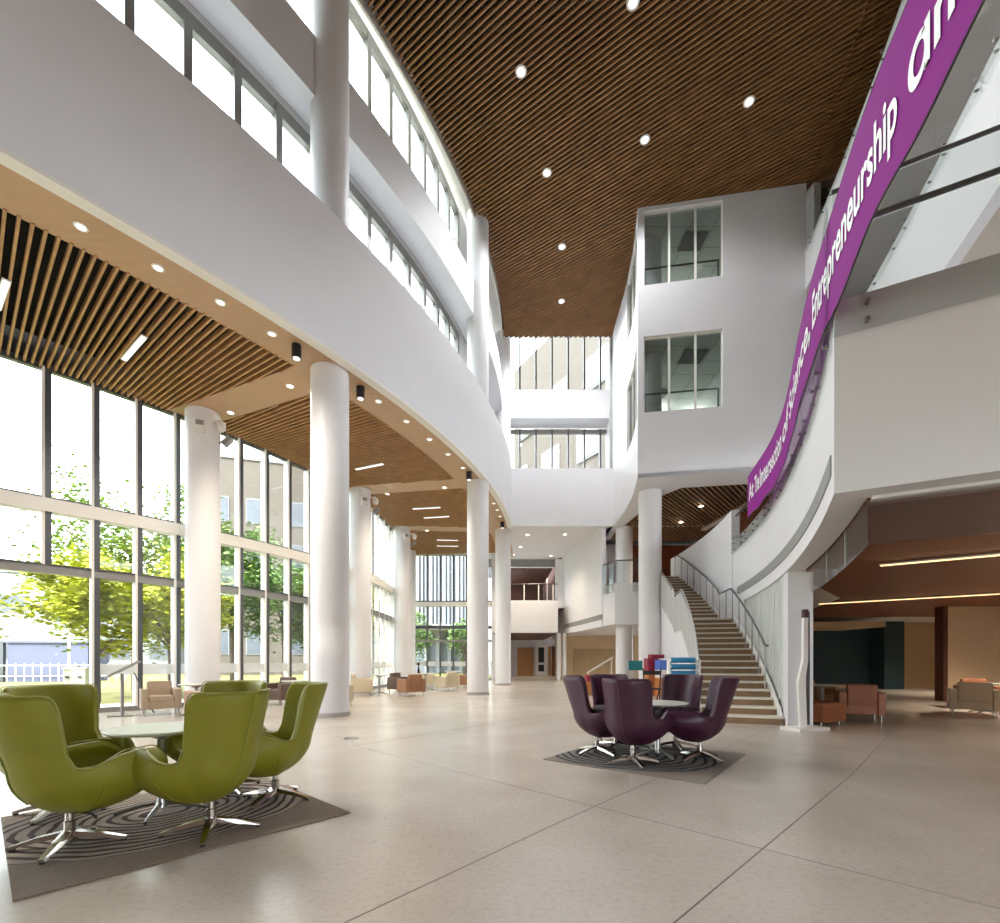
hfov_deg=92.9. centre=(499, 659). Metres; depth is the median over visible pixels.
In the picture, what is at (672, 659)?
book
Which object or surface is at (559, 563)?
trim
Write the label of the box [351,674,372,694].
armchair
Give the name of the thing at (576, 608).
wall
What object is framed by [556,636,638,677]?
wall
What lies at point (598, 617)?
trim
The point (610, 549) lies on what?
wall
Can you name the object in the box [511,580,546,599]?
railing
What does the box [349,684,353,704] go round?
armchair
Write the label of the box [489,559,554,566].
trim
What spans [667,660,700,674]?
rack
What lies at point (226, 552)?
tree
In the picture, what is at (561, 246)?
recessed light
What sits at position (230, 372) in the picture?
ceiling
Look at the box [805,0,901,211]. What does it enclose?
ceiling
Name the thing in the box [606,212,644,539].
wall
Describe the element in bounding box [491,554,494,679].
wall
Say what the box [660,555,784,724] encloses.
staircase
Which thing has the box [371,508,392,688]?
window
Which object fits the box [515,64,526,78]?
recessed light
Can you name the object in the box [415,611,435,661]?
tree
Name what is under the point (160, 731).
round table
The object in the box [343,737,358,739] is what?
floor outlet
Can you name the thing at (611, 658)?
rail
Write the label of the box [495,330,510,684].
column
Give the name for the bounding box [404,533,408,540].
speaker box
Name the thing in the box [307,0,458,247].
window
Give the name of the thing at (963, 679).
armchair
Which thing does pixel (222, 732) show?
egg chair
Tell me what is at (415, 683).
armchair
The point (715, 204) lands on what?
window
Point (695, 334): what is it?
window
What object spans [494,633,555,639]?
ceiling
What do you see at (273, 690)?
seat cushion
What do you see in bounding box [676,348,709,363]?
ceiling vent
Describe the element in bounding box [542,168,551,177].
recessed light
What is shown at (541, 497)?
wall
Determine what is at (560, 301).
recessed light
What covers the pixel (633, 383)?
window
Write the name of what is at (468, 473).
spotlight
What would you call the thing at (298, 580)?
tree
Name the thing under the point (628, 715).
egg chair
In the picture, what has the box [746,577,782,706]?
glass screen
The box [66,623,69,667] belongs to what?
lamp post
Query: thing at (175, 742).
egg chair
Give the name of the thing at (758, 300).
wall
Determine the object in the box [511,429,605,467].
window
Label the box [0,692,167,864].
egg chair
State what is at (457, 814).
floor
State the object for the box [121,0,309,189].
window
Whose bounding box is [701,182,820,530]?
wall
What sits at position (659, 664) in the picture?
block
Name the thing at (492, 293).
wall
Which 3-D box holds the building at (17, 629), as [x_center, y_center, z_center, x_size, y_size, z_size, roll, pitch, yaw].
[-51.081,-3.550,48.243,35.086,10.000,10.300,0,0,-18]
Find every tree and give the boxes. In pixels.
[0,445,274,690]
[0,541,163,701]
[111,544,243,680]
[167,515,294,679]
[228,552,303,676]
[272,573,303,655]
[373,575,374,656]
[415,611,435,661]
[445,617,465,673]
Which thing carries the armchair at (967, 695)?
on the floor
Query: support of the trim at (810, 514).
attached to the wall at (907, 398)
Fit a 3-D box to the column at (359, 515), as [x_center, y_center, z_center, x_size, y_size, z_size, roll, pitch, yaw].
[-5.570,-2.750,18.900,0.890,8.100,0.890,0,0,0]
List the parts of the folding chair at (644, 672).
backrest, leg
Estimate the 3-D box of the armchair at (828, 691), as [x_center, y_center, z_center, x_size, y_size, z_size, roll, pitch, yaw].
[7.948,0.903,12.007,0.780,0.793,0.754,0,0,-15]
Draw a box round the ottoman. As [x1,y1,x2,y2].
[813,700,846,725]
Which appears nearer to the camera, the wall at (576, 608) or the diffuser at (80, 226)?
the diffuser at (80, 226)
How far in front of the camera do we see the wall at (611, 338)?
24.10 m
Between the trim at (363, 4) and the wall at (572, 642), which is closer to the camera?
the trim at (363, 4)
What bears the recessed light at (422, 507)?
in the ceiling at (230, 372)
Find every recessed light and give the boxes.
[0,277,10,310]
[73,221,88,232]
[120,334,147,361]
[151,263,164,272]
[215,298,225,305]
[267,330,276,336]
[286,383,293,388]
[354,463,383,469]
[412,507,440,509]
[423,516,449,518]
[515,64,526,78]
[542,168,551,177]
[558,243,565,249]
[558,298,564,303]
[626,0,639,11]
[640,134,649,144]
[743,95,754,107]
[818,593,999,603]
[879,553,999,565]
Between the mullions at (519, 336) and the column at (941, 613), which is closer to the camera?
the column at (941, 613)
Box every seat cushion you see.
[149,694,173,701]
[269,688,277,693]
[820,693,833,699]
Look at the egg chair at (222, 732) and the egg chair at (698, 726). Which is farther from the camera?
the egg chair at (698, 726)
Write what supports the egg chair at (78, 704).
on the rug at (87, 859)
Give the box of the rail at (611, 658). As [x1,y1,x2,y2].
[586,657,612,674]
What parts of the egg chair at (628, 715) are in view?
leg, post, leg, leg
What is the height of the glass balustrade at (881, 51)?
1.400 m
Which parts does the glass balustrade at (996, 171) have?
handrail, handrail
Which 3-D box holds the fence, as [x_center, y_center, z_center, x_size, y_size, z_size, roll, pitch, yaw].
[-33.012,0.800,30.497,16.025,1.200,0.050,0,0,-11]
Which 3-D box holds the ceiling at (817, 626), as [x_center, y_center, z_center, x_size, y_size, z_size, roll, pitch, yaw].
[13.200,-1.420,20.200,4.300,0.200,2.600,0,0,0]
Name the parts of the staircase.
glass panel, glass panel, glass panel, glass panel, handrail, glass panel, glass panel, glass panel, glass panel, glass panel, post, post, handrail, post, post, post, post, post, post, post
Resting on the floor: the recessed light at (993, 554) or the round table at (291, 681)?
the round table at (291, 681)
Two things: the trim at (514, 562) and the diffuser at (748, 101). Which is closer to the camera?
the diffuser at (748, 101)
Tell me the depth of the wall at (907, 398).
4.71 m
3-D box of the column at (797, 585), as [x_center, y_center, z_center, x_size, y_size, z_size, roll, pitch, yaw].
[5.860,-0.210,9.350,0.420,3.020,0.420,0,0,20]
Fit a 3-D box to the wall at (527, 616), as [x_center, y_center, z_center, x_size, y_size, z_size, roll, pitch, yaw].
[1.550,-2.700,34.250,4.100,2.000,9.500,0,0,0]
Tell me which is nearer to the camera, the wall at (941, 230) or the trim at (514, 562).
the wall at (941, 230)
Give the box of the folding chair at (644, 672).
[642,669,661,699]
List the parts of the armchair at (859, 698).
arm, backrest, frame, arm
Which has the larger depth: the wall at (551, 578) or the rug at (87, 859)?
the wall at (551, 578)
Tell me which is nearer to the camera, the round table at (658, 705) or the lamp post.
the round table at (658, 705)
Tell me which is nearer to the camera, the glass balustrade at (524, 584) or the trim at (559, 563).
the glass balustrade at (524, 584)
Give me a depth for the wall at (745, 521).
21.50 m
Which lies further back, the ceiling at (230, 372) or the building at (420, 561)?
the building at (420, 561)
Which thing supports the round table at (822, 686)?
on the floor
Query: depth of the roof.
15.95 m
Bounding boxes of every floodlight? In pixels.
[219,435,233,447]
[371,506,379,514]
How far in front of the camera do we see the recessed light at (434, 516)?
22.26 m
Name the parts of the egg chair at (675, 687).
leg, leg, leg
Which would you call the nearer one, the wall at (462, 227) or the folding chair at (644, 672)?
the folding chair at (644, 672)
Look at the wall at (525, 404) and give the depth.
25.12 m
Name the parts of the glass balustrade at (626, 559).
handrail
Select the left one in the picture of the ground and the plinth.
the ground
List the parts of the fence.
rail, rail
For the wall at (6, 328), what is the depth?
10.95 m
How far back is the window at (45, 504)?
11.62 m
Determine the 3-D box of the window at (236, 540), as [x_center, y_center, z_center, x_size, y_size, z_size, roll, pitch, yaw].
[-7.320,-2.760,16.125,0.672,8.120,7.115,0,0,25]
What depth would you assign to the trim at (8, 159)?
8.32 m
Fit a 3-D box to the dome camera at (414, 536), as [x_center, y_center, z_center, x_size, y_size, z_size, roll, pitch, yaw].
[-4.446,-6.305,24.268,0.371,0.330,0.240,0,0,0]
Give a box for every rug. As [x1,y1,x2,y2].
[1,777,349,901]
[543,739,745,784]
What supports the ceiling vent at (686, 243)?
in the ceiling at (709, 219)
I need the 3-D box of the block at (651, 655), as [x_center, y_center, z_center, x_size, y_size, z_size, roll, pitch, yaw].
[5.720,-0.130,17.400,0.500,0.140,0.300,0,0,-6]
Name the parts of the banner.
edge cord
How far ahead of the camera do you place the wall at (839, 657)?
22.00 m
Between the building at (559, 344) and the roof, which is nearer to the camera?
the roof
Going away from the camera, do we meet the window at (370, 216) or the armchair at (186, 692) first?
the armchair at (186, 692)
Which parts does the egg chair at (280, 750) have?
leg, leg, post, leg, leg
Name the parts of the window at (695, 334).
rail, guard rail, post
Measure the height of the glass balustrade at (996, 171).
1.522 m
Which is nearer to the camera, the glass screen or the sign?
the sign
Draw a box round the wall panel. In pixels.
[548,647,553,675]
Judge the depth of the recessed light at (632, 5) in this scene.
11.96 m
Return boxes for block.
[585,675,590,681]
[644,658,658,670]
[648,654,663,657]
[655,660,670,669]
[655,670,670,677]
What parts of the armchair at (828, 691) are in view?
arm, arm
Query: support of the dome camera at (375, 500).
attached to the column at (359, 515)
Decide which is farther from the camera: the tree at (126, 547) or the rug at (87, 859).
the tree at (126, 547)
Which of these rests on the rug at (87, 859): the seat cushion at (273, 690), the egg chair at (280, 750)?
the egg chair at (280, 750)
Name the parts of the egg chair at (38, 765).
leg, leg, post, leg, lever, leg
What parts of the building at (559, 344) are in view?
pane, pane, pane, pane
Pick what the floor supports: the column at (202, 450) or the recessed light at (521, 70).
the column at (202, 450)
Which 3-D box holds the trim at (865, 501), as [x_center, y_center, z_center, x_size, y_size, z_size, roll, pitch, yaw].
[12.958,-1.715,8.601,18.085,0.030,19.999,0,0,0]
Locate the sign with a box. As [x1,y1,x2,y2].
[780,609,829,732]
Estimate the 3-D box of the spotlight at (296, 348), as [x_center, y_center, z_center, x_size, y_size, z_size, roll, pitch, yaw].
[-4.361,-6.596,10.179,0.200,0.297,0.200,0,0,0]
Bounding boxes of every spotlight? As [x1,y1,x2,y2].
[291,342,301,360]
[356,385,364,400]
[466,471,471,480]
[500,522,504,528]
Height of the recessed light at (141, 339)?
0.037 m
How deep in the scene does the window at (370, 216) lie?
14.54 m
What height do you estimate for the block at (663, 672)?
0.280 m
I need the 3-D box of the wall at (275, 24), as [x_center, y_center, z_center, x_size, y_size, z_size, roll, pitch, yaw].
[-3.725,-13.475,14.056,2.529,1.350,25.000,0,0,23]
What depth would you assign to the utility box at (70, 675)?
19.43 m
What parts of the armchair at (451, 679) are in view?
arm, backrest, frame, arm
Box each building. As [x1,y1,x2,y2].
[0,570,184,663]
[221,453,374,674]
[415,556,514,672]
[515,338,609,567]
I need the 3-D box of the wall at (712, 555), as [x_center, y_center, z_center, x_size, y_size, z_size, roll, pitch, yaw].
[7.811,-3.200,18.462,0.425,3.000,7.317,0,0,5]
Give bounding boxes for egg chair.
[0,684,134,824]
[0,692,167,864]
[131,688,270,846]
[167,680,266,794]
[242,682,327,808]
[562,675,615,756]
[590,674,653,749]
[601,678,673,769]
[652,674,702,751]
[660,676,739,763]
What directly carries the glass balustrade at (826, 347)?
on the wall at (907, 398)
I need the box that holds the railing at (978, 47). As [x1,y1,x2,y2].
[821,0,999,353]
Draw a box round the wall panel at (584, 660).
[573,649,615,677]
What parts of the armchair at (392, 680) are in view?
arm, backrest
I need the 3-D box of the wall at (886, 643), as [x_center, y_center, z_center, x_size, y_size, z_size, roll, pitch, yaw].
[17.600,-0.300,21.600,0.900,3.300,0.800,0,0,0]
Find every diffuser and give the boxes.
[75,223,86,230]
[153,265,162,270]
[517,67,524,76]
[544,170,549,175]
[628,0,637,8]
[641,136,648,143]
[745,98,752,105]
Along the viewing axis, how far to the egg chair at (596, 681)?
7.18 m
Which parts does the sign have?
panel, plate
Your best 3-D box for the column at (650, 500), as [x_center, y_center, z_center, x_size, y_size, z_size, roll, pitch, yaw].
[5.940,-7.575,18.800,0.930,17.750,0.930,0,0,0]
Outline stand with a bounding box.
[103,661,153,716]
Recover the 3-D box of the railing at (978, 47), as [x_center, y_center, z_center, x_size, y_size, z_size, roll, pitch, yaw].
[11.186,-13.300,10.712,11.628,0.800,18.575,0,0,0]
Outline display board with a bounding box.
[628,661,642,678]
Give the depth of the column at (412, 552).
29.01 m
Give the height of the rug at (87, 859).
0.012 m
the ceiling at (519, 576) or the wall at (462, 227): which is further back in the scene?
the ceiling at (519, 576)
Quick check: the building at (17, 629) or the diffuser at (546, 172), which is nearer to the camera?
the diffuser at (546, 172)
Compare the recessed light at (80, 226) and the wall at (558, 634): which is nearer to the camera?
the recessed light at (80, 226)
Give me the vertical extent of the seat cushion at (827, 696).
0.130 m
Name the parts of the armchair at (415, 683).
arm, backrest, frame, arm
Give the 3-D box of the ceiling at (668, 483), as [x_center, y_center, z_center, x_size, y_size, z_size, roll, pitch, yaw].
[7.865,-6.722,20.215,5.670,0.156,7.570,0,0,0]
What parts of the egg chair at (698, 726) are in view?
leg, leg, post, leg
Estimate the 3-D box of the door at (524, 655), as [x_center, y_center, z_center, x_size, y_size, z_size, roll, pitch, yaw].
[2.075,0.140,38.890,1.290,2.320,0.160,0,0,0]
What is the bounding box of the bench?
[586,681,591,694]
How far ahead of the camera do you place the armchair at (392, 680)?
18.66 m
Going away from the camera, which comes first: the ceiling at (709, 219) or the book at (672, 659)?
the book at (672, 659)
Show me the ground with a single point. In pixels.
(110, 690)
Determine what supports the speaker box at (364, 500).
attached to the column at (359, 515)
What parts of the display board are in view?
panel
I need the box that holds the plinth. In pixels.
[655,678,661,696]
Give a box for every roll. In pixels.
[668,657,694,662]
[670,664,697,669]
[670,671,697,673]
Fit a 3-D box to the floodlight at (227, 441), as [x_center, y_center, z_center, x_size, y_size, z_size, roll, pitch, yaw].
[-7.569,-6.020,13.085,0.401,0.300,0.200,0,0,-9]
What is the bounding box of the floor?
[0,676,999,922]
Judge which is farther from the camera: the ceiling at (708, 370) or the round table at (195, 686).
the ceiling at (708, 370)
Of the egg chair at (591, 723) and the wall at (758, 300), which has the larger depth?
the wall at (758, 300)
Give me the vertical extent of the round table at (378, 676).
0.738 m
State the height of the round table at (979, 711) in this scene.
0.738 m
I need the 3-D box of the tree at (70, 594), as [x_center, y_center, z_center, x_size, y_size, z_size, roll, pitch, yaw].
[-14.201,-1.258,16.448,4.536,5.528,4.772,0,0,4]
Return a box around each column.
[183,405,220,708]
[310,0,349,717]
[349,487,371,692]
[393,526,409,676]
[410,549,414,673]
[466,205,488,694]
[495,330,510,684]
[616,526,632,678]
[639,235,661,678]
[935,606,947,700]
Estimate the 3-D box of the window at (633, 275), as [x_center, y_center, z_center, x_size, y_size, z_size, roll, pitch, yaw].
[5.425,-15.000,19.147,0.140,2.740,3.197,0,0,8]
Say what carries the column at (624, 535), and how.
on the floor
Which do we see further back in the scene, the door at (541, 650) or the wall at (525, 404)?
the door at (541, 650)
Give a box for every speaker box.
[194,417,205,432]
[361,496,367,505]
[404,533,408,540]
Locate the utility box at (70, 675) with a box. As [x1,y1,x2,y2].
[61,668,88,683]
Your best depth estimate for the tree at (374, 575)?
29.28 m
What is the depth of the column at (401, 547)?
23.93 m
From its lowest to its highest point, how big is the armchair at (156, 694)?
0.793 m
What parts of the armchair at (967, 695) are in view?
arm, frame, backrest, arm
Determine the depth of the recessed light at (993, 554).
7.77 m
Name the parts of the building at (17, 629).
pane, pane, pane, pane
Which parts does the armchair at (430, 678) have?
arm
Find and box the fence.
[0,663,127,681]
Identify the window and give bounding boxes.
[0,349,180,712]
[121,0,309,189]
[171,412,309,706]
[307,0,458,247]
[307,151,458,353]
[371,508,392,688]
[390,530,390,672]
[415,554,491,679]
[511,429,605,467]
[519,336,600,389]
[628,235,636,340]
[628,354,636,448]
[645,202,721,281]
[645,330,721,412]
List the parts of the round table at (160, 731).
leg, leg, leg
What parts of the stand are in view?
post, plate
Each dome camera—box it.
[214,420,225,432]
[370,497,378,504]
[410,533,416,539]
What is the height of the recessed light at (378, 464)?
0.037 m
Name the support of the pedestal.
on the floor
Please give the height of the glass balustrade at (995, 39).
1.600 m
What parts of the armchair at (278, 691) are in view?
frame, arm, arm, backrest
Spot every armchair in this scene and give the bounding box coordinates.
[139,681,181,715]
[184,690,199,706]
[267,677,295,705]
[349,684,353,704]
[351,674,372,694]
[387,673,407,692]
[397,674,424,696]
[420,671,434,683]
[435,672,459,690]
[457,674,466,686]
[813,680,839,700]
[834,684,885,722]
[947,682,999,717]
[953,678,999,689]
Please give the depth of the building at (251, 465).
46.09 m
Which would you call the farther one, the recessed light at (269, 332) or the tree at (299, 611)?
the tree at (299, 611)
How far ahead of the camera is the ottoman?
9.40 m
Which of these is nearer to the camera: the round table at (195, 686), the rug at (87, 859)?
the rug at (87, 859)
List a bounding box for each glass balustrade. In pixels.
[524,584,553,599]
[615,559,638,589]
[732,328,828,549]
[808,36,998,389]
[808,50,883,243]
[831,124,999,322]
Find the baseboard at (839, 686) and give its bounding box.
[828,685,845,687]
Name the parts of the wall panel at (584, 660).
door, door, door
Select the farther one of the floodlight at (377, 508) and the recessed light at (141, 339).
the floodlight at (377, 508)
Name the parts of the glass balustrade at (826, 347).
handrail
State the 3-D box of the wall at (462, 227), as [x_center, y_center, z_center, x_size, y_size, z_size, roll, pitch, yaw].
[-1.057,-12.750,22.255,0.378,9.900,7.746,0,0,8]
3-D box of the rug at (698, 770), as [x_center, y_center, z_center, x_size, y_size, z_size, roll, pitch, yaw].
[1.967,1.294,6.353,2.000,0.012,2.000,0,0,38]
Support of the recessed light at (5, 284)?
in the ceiling at (230, 372)
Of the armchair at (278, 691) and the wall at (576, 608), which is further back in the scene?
the wall at (576, 608)
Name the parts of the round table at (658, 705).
leg, leg, leg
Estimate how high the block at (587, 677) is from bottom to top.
0.240 m
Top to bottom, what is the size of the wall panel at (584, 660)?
2.100 m
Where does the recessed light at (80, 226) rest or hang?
in the ceiling at (230, 372)
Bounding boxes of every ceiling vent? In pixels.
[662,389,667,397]
[676,230,709,250]
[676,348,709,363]
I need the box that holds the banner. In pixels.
[748,0,985,517]
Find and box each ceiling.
[0,164,608,558]
[0,208,262,383]
[188,0,608,428]
[364,0,867,337]
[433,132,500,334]
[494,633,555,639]
[511,568,551,584]
[606,483,776,544]
[615,465,786,526]
[645,208,719,282]
[645,334,719,410]
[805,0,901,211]
[806,487,999,616]
[813,622,885,630]
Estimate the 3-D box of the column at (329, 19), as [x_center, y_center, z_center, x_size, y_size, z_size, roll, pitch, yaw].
[-3.990,-7.800,11.150,0.910,18.200,0.910,0,0,0]
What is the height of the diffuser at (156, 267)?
0.018 m
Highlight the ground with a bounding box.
[0,673,490,703]
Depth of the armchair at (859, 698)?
9.97 m
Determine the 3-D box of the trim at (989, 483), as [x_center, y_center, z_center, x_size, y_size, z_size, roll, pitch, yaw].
[7.878,-1.700,2.871,9.000,0.036,0.140,0,0,29]
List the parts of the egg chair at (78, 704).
leg, leg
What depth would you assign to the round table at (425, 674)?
20.30 m
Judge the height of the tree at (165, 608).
6.342 m
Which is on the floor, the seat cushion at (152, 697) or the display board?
the display board
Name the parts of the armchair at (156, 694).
arm, backrest, frame, arm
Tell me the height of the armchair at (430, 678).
0.793 m
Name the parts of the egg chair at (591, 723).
leg, post, leg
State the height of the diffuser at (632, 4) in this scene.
0.018 m
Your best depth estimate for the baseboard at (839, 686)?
21.93 m
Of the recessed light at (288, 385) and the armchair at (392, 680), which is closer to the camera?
the recessed light at (288, 385)
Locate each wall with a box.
[0,0,511,524]
[0,323,156,394]
[178,0,466,349]
[221,0,501,409]
[457,204,466,364]
[489,578,555,675]
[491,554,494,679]
[492,600,557,632]
[511,390,608,418]
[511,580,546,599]
[512,468,612,526]
[547,558,561,612]
[553,253,999,638]
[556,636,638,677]
[557,633,560,679]
[562,633,565,679]
[564,526,605,633]
[579,529,599,597]
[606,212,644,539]
[606,545,615,585]
[609,337,703,526]
[633,545,690,581]
[637,183,805,478]
[671,509,739,610]
[691,498,768,545]
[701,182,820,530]
[720,599,745,629]
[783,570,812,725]
[805,0,906,296]
[805,38,999,418]
[813,623,934,687]
[870,621,903,688]
[948,606,999,687]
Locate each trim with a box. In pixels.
[0,147,511,527]
[356,0,501,338]
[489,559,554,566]
[555,559,563,607]
[564,614,602,628]
[737,455,831,593]
[806,501,865,608]
[870,479,999,502]
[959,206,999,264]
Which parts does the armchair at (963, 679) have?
backrest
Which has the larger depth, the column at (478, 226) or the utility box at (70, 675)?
the utility box at (70, 675)
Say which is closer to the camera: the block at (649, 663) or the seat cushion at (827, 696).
the seat cushion at (827, 696)
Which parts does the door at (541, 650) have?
glass pane, glass pane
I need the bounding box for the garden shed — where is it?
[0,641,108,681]
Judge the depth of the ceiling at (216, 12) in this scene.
12.89 m
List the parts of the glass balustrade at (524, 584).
post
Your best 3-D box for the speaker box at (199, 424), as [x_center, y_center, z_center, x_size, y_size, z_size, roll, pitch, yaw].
[-7.929,-6.200,12.551,0.260,0.340,0.135,0,0,-24]
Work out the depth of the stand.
10.97 m
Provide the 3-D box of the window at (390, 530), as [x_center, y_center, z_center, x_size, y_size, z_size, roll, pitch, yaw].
[-5.983,-2.760,27.643,0.407,8.120,6.335,0,0,-7]
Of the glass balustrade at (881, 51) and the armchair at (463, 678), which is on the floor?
the armchair at (463, 678)
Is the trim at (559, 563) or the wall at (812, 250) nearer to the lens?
the wall at (812, 250)
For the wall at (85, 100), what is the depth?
8.26 m
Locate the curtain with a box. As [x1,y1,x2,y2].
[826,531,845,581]
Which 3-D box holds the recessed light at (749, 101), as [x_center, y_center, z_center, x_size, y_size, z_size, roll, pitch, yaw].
[7.363,-16.510,14.046,0.320,0.024,0.320,0,0,0]
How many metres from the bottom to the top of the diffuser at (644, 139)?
0.018 m
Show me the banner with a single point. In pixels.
(929, 36)
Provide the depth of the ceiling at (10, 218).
9.57 m
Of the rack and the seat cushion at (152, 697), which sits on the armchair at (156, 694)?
the seat cushion at (152, 697)
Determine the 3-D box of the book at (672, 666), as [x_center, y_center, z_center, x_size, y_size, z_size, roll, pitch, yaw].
[4.330,0.160,11.200,0.700,0.128,0.128,0,0,0]
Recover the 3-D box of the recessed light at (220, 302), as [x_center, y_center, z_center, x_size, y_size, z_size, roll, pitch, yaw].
[-5.262,-6.735,8.942,0.190,0.024,0.190,0,0,0]
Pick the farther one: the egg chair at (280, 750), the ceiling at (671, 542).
the ceiling at (671, 542)
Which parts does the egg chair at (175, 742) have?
leg, leg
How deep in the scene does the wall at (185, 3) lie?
11.08 m
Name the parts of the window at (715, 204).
rail, guard rail, post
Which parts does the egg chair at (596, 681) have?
leg, leg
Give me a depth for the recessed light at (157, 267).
8.14 m
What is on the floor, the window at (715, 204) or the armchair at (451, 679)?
the armchair at (451, 679)
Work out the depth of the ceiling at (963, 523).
7.76 m
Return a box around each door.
[517,648,532,675]
[536,645,546,675]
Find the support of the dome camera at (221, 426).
attached to the column at (202, 450)
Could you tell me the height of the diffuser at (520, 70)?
0.018 m
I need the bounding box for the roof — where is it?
[350,0,608,337]
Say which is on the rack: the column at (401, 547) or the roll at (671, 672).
the roll at (671, 672)
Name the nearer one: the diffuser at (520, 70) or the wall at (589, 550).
the diffuser at (520, 70)
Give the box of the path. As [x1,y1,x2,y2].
[100,679,374,707]
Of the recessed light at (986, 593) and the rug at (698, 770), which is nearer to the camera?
the rug at (698, 770)
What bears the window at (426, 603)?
in the wall at (492, 555)
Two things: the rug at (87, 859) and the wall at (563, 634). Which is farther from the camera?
the wall at (563, 634)
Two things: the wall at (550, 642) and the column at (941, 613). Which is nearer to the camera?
the column at (941, 613)
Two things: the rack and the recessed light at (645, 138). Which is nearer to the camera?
the rack
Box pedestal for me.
[644,675,654,695]
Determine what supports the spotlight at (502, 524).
attached to the ceiling at (230, 372)
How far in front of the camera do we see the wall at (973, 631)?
15.00 m
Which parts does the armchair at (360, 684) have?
backrest, arm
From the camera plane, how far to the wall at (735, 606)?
14.43 m
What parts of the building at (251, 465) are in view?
pane, pane, pane, pane, pane, pane, pane, pane, pane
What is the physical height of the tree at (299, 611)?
6.724 m
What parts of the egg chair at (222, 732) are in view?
leg, leg, post, leg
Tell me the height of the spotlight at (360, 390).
0.297 m
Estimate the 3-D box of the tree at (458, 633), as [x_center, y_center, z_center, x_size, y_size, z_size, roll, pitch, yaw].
[-2.852,-1.023,38.473,3.312,5.052,3.181,0,0,-16]
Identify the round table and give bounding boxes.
[100,721,206,824]
[178,683,204,715]
[281,680,309,707]
[370,675,388,694]
[415,673,435,690]
[635,700,688,759]
[813,683,837,699]
[968,683,999,713]

